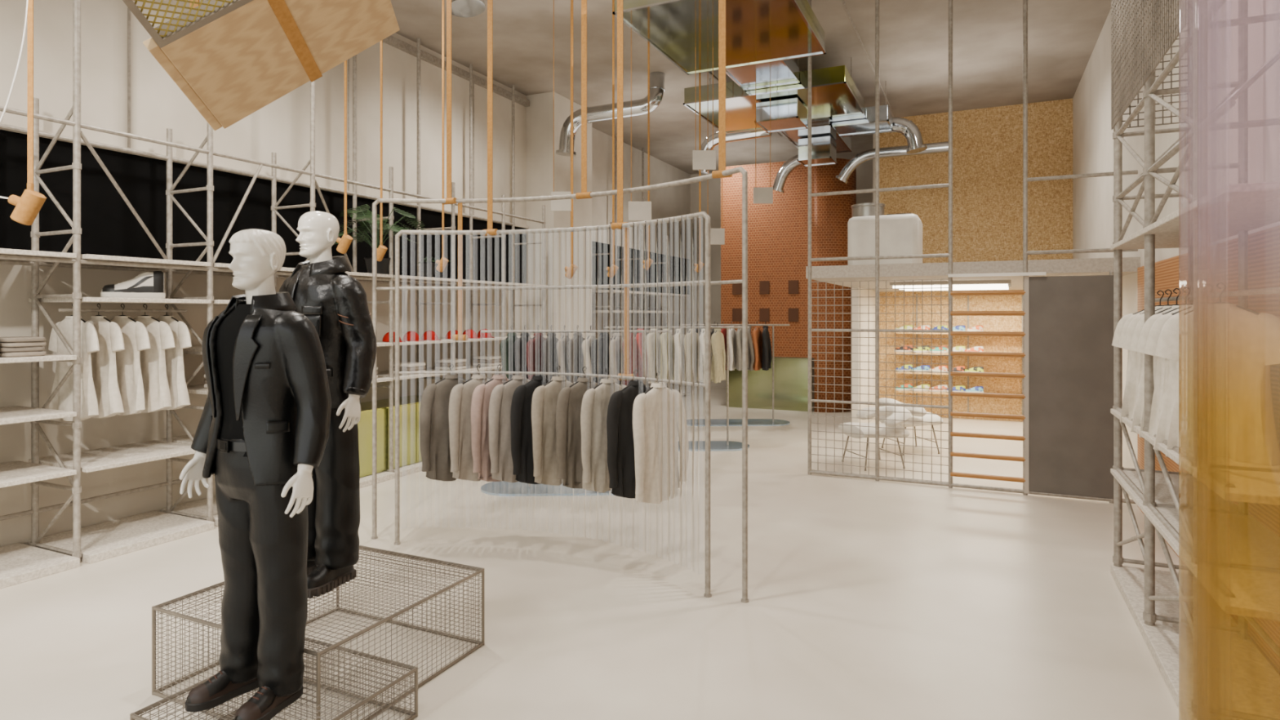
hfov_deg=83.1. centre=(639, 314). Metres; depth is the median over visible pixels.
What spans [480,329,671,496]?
rack
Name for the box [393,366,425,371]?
folded garment
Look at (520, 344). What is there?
jacket
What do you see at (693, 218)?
partition
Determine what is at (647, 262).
pendant spotlight
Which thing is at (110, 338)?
t-shirt
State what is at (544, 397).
jacket
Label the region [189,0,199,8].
strap
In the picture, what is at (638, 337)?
jacket
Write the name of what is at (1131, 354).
t-shirt
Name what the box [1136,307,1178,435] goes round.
t-shirt
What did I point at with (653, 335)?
jacket
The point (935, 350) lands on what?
sneaker
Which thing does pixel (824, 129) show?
duct
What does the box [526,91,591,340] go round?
wall column
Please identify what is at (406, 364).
folded garment
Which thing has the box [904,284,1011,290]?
tube light
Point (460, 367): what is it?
folded garment
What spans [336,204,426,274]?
potted plant
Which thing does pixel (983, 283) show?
tube light
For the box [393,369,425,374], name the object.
folded garment
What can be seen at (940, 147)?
duct
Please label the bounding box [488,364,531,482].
jacket
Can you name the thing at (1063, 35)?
ceiling
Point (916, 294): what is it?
shelf bracket
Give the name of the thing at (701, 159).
panel
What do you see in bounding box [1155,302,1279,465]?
t-shirt
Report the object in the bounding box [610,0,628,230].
strap
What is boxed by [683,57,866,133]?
ceiling panel
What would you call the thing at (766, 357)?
jacket
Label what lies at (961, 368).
sneaker
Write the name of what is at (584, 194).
strap
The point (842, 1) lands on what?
conduit
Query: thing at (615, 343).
jacket
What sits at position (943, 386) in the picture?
sneaker
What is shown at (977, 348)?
sneaker
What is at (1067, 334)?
screen
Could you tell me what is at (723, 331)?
jacket
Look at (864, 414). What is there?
lounge chair
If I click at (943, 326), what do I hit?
sneaker
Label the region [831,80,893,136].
duct
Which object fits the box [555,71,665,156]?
duct
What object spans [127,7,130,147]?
trim
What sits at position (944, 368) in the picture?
sneaker
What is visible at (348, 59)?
trim
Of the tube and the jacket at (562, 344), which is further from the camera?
the jacket at (562, 344)
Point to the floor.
(869, 599)
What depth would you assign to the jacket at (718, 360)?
9.36 m
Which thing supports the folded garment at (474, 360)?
on the folded garment at (474, 363)
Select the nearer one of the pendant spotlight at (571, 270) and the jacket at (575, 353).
the pendant spotlight at (571, 270)
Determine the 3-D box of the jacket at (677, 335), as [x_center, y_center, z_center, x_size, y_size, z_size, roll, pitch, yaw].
[0.512,0.498,9.448,0.121,0.782,0.556,0,0,9]
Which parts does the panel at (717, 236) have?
panel, cord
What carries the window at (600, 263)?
in the wall at (282, 126)
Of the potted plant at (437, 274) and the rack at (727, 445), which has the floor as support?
the rack at (727, 445)
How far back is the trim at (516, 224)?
6.70 m
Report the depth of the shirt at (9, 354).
4.76 m
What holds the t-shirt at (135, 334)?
hanging from the shelving unit at (91, 544)
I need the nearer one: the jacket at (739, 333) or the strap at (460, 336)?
the strap at (460, 336)
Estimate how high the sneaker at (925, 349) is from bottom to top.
0.121 m
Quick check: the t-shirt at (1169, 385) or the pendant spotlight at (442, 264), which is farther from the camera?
the pendant spotlight at (442, 264)
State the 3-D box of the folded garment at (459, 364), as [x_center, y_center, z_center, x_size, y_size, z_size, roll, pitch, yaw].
[-2.306,0.608,8.810,0.280,0.040,0.260,0,0,25]
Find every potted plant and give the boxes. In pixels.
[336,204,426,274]
[418,257,436,277]
[434,257,451,278]
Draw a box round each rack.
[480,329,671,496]
[604,326,749,451]
[680,324,790,426]
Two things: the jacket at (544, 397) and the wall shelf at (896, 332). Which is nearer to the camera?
the jacket at (544, 397)
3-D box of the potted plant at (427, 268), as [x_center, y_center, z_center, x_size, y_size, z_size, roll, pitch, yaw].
[-2.462,-0.544,8.368,0.226,0.248,0.250,0,0,25]
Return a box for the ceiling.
[390,0,1111,174]
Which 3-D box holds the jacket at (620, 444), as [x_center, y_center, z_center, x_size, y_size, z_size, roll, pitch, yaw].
[-0.023,0.818,4.967,0.114,0.868,0.554,0,0,44]
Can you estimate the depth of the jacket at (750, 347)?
11.26 m
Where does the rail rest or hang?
on the floor
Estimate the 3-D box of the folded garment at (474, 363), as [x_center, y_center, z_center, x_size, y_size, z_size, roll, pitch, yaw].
[-1.998,0.650,9.461,0.280,0.040,0.260,0,0,25]
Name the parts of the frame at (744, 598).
post, cross rail, rail, post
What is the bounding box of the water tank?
[847,213,922,265]
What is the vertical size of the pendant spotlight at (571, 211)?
3.010 m
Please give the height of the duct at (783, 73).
0.522 m
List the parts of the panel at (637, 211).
cord, panel, cord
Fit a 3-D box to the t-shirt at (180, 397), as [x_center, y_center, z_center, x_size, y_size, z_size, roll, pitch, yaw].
[-3.824,0.344,5.834,0.578,0.855,0.113,0,0,23]
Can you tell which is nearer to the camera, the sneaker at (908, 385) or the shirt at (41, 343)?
the shirt at (41, 343)
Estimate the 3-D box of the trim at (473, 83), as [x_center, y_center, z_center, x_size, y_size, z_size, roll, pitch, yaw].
[-2.317,-2.295,10.066,0.006,1.850,0.020,0,0,25]
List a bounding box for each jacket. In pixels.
[419,364,466,480]
[448,364,491,481]
[471,364,510,481]
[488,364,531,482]
[499,324,519,379]
[510,364,550,484]
[513,324,532,378]
[525,324,546,379]
[531,365,575,485]
[542,324,558,380]
[555,366,599,488]
[556,324,570,379]
[566,324,585,382]
[580,367,626,492]
[582,325,596,380]
[591,324,612,383]
[606,368,649,498]
[609,325,623,384]
[622,324,642,386]
[632,370,688,503]
[635,322,647,377]
[645,322,660,383]
[658,322,675,380]
[674,323,685,381]
[684,322,700,382]
[694,320,701,367]
[698,322,712,382]
[711,323,725,382]
[720,321,726,370]
[728,320,737,370]
[735,321,742,370]
[747,325,754,370]
[751,320,762,370]
[761,321,772,370]
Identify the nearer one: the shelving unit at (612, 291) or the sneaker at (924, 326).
the sneaker at (924, 326)
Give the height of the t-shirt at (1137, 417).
0.855 m
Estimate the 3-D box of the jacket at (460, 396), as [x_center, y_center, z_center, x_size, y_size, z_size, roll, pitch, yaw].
[-1.215,0.815,5.467,0.117,0.876,0.555,0,0,43]
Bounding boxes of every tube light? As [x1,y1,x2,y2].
[889,280,1010,288]
[898,281,1011,289]
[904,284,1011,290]
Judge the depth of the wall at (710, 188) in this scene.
17.32 m
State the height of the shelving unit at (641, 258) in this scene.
5.100 m
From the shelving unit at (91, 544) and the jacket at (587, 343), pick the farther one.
the jacket at (587, 343)
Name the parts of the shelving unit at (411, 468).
baseball cap, shelf, baseball cap, shelf, shelf, shelf, baseball cap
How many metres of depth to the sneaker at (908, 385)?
12.20 m
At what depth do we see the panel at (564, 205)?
7.49 m
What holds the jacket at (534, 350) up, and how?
hanging from the rack at (502, 488)
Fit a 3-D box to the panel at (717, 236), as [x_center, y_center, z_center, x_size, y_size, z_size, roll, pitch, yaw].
[0.933,-2.135,8.994,0.240,2.530,0.020,0,0,0]
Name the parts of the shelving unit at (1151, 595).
shelf, shelf, shelf, shelf, hanging rail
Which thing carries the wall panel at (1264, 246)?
attached to the wall at (1092, 133)
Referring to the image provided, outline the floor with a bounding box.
[0,385,1178,719]
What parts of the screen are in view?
post, post, rail, rail, rail, rail, post, rail, post, door frame, door panel, rail, rail, post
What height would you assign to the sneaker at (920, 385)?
0.121 m
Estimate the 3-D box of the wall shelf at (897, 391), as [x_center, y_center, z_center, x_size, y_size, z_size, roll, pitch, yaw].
[5.324,1.302,11.907,2.050,0.025,0.320,0,0,25]
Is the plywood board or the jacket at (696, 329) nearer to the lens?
the plywood board
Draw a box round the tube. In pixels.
[1178,0,1231,719]
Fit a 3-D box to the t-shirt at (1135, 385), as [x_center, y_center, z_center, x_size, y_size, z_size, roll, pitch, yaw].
[3.005,0.284,4.110,0.125,0.855,0.577,0,0,-24]
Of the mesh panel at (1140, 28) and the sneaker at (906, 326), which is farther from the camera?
the sneaker at (906, 326)
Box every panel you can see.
[551,0,573,211]
[612,0,826,75]
[628,29,651,221]
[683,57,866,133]
[692,47,715,169]
[710,177,724,244]
[728,357,808,411]
[753,82,773,204]
[1111,0,1178,129]
[1137,225,1279,675]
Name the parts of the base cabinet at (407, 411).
door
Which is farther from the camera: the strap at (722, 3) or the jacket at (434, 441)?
the jacket at (434, 441)
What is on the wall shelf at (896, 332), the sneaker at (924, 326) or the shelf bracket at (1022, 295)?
the sneaker at (924, 326)
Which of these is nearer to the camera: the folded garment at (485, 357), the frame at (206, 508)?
the frame at (206, 508)
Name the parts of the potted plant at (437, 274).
pot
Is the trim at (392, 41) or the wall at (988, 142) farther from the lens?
the wall at (988, 142)
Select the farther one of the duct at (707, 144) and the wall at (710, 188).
the wall at (710, 188)
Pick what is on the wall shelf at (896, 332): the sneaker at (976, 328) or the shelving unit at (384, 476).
the sneaker at (976, 328)
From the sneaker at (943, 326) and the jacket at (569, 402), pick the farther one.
the sneaker at (943, 326)
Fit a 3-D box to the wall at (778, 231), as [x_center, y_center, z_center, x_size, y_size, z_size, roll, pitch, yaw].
[2.681,-0.515,13.134,2.447,4.490,0.511,0,0,11]
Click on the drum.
(861, 209)
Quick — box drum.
[851,203,884,217]
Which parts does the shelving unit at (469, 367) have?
baseball cap, shelf, shelf, crown, baseball cap, shelf, baseball cap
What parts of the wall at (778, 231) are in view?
panel, curved panel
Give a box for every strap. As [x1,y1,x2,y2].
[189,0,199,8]
[441,0,456,204]
[452,202,468,341]
[482,0,497,235]
[575,0,591,199]
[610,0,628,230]
[617,228,635,380]
[711,0,732,178]
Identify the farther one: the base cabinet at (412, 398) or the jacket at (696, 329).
the jacket at (696, 329)
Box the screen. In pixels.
[808,0,1137,503]
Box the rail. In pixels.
[394,211,711,597]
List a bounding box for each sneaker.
[100,271,165,298]
[893,345,912,352]
[895,324,912,329]
[895,364,912,372]
[895,383,912,391]
[911,324,929,329]
[911,364,929,372]
[911,384,929,391]
[913,345,929,352]
[928,345,947,353]
[928,365,947,373]
[928,384,947,392]
[929,324,947,329]
[946,346,965,352]
[946,365,964,372]
[946,385,965,392]
[947,325,965,331]
[964,346,983,351]
[964,366,983,372]
[964,386,983,392]
[965,325,983,331]
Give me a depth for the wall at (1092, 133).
6.69 m
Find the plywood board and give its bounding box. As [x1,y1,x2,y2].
[122,0,399,130]
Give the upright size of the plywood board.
0.784 m
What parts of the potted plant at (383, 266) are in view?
pot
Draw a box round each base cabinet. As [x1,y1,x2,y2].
[357,408,372,477]
[360,400,416,472]
[381,395,422,462]
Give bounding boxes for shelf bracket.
[915,293,917,404]
[967,295,968,412]
[1022,294,1022,415]
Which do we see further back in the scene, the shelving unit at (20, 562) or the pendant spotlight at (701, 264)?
the pendant spotlight at (701, 264)
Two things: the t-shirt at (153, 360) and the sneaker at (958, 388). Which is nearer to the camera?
the t-shirt at (153, 360)
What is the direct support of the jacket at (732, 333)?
hanging from the rack at (713, 422)
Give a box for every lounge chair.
[838,405,911,471]
[879,397,943,455]
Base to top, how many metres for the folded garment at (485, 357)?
0.040 m
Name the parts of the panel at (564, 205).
cord, panel, cord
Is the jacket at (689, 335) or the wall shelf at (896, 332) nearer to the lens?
the jacket at (689, 335)
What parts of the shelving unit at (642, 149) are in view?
shelf, shelf, shelf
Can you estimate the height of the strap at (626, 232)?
1.064 m
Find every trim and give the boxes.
[0,123,528,228]
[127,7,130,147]
[347,58,349,191]
[382,35,529,106]
[472,83,474,215]
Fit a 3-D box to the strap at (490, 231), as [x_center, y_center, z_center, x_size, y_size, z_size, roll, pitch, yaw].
[-1.134,-1.998,5.463,0.120,2.804,0.048,0,0,25]
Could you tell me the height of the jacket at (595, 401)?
0.876 m
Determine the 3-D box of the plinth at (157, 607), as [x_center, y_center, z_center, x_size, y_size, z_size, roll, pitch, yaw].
[-1.518,1.530,3.538,1.066,0.403,1.056,0,0,25]
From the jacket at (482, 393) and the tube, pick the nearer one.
the tube
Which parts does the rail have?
post, cross rail, cross rail, rail, post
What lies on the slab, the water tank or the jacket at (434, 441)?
the water tank
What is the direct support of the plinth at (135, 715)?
on the floor
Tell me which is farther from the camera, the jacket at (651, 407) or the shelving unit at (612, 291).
the shelving unit at (612, 291)
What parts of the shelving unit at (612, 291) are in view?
shelf, shelf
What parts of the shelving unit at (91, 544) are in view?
shelf, shelf, shelf, hanging rail, shelf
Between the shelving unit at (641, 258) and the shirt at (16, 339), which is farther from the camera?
the shelving unit at (641, 258)
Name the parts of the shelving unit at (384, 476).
shelf, shelf, shelf, shelf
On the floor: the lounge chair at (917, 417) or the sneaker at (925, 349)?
the lounge chair at (917, 417)
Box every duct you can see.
[451,0,485,17]
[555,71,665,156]
[693,129,771,173]
[725,59,799,90]
[755,58,808,133]
[770,154,802,193]
[780,121,852,153]
[797,135,837,166]
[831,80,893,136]
[835,141,948,183]
[840,117,927,154]
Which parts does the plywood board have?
metal frame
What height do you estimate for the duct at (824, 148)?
0.992 m
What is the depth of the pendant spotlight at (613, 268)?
6.99 m
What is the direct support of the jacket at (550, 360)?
hanging from the rack at (502, 488)
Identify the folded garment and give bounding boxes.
[393,361,425,367]
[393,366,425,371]
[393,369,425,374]
[435,358,466,363]
[435,362,466,366]
[435,365,466,370]
[472,355,501,359]
[472,359,502,363]
[472,362,502,366]
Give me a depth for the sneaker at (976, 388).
11.74 m
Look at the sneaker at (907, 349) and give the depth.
12.22 m
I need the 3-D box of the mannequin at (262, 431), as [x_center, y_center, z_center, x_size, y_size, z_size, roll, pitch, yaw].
[-1.510,0.590,2.839,0.708,1.850,0.361,0,0,27]
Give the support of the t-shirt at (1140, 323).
hanging from the shelving unit at (1151, 595)
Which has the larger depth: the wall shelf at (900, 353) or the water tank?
the wall shelf at (900, 353)
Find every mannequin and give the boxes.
[179,228,331,719]
[278,210,376,598]
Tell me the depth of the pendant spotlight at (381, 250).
5.86 m
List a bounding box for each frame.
[161,0,312,525]
[371,166,748,602]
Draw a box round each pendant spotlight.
[0,0,46,225]
[336,60,352,253]
[377,40,387,261]
[435,0,448,271]
[564,0,577,278]
[564,211,571,279]
[606,0,618,278]
[642,42,653,270]
[693,73,704,272]
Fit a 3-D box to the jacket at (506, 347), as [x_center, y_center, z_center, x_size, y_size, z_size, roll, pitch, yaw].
[-1.261,0.498,7.187,0.154,0.782,0.557,0,0,14]
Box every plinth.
[129,636,417,719]
[151,545,484,719]
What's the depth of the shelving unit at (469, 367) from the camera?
8.82 m
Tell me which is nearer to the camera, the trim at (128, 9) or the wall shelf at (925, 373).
the trim at (128, 9)
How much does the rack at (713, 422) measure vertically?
1.573 m
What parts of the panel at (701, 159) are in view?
cord, panel, cord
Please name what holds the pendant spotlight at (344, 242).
hanging from the ceiling
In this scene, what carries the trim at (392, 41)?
attached to the wall at (282, 126)
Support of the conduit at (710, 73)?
attached to the ceiling
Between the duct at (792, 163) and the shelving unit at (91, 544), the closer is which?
the shelving unit at (91, 544)
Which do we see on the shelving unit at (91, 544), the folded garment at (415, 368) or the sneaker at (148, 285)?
the sneaker at (148, 285)
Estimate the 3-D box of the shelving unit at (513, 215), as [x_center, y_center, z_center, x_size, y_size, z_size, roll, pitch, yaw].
[-1.857,-0.820,10.076,0.790,5.100,1.028,0,0,25]
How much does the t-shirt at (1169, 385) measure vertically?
0.855 m
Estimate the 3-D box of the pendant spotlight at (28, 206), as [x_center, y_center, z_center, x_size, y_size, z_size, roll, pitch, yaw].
[-2.774,-1.897,3.201,0.264,3.006,0.080,0,0,0]
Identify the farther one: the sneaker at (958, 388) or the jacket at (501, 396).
the sneaker at (958, 388)
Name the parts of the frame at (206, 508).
shelf, shelf, shelf, shelf, shelf, shelf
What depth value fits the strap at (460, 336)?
5.61 m
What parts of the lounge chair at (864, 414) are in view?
leg, leg, seat, backrest, leg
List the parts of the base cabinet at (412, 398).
door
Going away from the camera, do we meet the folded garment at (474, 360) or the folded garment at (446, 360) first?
the folded garment at (446, 360)
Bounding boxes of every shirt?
[0,336,45,342]
[0,341,46,346]
[0,346,44,352]
[0,351,46,357]
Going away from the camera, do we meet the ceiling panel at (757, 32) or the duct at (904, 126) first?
the ceiling panel at (757, 32)
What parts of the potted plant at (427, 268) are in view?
pot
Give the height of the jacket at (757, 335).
0.782 m
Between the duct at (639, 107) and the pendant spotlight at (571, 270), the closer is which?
the pendant spotlight at (571, 270)
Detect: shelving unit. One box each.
[0,106,79,588]
[28,0,214,563]
[271,80,395,488]
[351,54,455,476]
[416,38,505,395]
[466,63,546,379]
[591,222,642,338]
[613,134,668,364]
[637,148,690,395]
[1110,0,1279,719]
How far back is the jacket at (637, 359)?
7.27 m
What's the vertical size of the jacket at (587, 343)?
0.782 m
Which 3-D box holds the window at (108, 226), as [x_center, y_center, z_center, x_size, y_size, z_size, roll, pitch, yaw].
[-4.200,-0.900,6.067,0.020,0.860,11.380,0,0,25]
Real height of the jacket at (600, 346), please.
0.782 m
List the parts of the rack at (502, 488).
post, plate, rail, post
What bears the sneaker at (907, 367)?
on the wall shelf at (925, 373)
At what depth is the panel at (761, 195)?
8.99 m
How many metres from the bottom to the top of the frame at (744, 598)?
2.627 m
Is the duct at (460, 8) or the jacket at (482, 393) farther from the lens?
the duct at (460, 8)
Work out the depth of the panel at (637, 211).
7.48 m
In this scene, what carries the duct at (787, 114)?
hanging from the ceiling
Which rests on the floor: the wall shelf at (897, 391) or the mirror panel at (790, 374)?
the mirror panel at (790, 374)
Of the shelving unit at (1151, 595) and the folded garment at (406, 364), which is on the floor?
the shelving unit at (1151, 595)
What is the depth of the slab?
7.31 m
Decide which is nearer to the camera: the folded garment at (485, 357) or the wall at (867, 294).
the folded garment at (485, 357)
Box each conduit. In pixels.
[707,71,782,136]
[841,0,894,117]
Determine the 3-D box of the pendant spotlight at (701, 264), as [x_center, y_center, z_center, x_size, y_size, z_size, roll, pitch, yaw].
[0.696,-1.945,8.520,0.127,2.910,0.068,0,0,25]
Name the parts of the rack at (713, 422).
rail, plate, post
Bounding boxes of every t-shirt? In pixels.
[48,303,99,421]
[86,303,124,417]
[110,303,151,415]
[133,303,175,413]
[157,304,191,410]
[1111,290,1164,422]
[1118,288,1172,420]
[1122,288,1178,432]
[1129,304,1178,437]
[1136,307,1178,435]
[1144,311,1178,450]
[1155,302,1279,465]
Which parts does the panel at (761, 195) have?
cord, panel, cord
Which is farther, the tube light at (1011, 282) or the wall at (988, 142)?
the wall at (988, 142)
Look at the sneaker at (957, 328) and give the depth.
11.87 m
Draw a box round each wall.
[0,0,690,546]
[690,159,872,391]
[720,158,856,412]
[851,133,875,422]
[879,98,1072,421]
[1072,0,1279,468]
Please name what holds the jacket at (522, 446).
hanging from the rail
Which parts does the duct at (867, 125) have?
casing, hanger rod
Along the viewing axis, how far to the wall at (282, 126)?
6.81 m
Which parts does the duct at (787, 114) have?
casing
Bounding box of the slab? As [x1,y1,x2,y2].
[805,257,1140,292]
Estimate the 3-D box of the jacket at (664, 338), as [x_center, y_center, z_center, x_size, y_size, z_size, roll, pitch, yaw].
[0.357,0.498,9.440,0.154,0.782,0.557,0,0,17]
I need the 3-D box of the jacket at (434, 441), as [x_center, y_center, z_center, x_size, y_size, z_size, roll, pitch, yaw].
[-1.421,0.818,5.473,0.114,0.868,0.554,0,0,41]
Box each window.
[0,129,526,284]
[591,240,689,294]
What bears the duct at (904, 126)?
attached to the duct at (824, 129)
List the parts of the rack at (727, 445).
rail, plate, post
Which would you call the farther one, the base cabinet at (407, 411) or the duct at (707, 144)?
the duct at (707, 144)
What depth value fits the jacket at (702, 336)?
9.27 m
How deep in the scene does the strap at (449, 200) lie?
5.61 m
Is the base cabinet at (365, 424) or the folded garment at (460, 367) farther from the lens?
the folded garment at (460, 367)
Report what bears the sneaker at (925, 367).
on the wall shelf at (925, 373)
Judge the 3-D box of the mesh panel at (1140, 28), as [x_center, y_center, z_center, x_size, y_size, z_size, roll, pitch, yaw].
[2.958,-2.190,3.872,0.468,1.908,1.938,0,0,25]
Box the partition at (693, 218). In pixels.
[573,215,699,573]
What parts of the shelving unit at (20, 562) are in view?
shelf, shelf, shelf, shelf, shelf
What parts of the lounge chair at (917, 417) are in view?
backrest, seat, leg, leg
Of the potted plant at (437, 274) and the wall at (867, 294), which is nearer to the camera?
the potted plant at (437, 274)
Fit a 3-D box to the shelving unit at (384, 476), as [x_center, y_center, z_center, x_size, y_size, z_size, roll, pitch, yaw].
[-3.139,-0.820,7.364,0.790,5.100,1.028,0,0,25]
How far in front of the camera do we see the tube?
2.22 m
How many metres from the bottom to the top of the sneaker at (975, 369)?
0.121 m
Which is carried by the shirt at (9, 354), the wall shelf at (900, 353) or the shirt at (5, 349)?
the shirt at (5, 349)
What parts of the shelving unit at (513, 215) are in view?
shelf, shelf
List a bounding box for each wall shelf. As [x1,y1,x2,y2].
[896,332,948,333]
[896,351,948,355]
[896,371,948,374]
[896,390,1013,394]
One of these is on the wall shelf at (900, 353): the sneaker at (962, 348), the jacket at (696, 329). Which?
the sneaker at (962, 348)
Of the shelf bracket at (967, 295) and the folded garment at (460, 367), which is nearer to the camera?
the folded garment at (460, 367)
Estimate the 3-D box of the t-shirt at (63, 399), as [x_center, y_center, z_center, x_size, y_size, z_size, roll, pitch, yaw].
[-4.106,0.344,5.237,0.570,0.855,0.124,0,0,23]
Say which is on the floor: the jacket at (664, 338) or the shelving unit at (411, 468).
the shelving unit at (411, 468)
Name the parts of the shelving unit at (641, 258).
shelf, shelf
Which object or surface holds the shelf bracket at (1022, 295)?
attached to the wall at (988, 142)

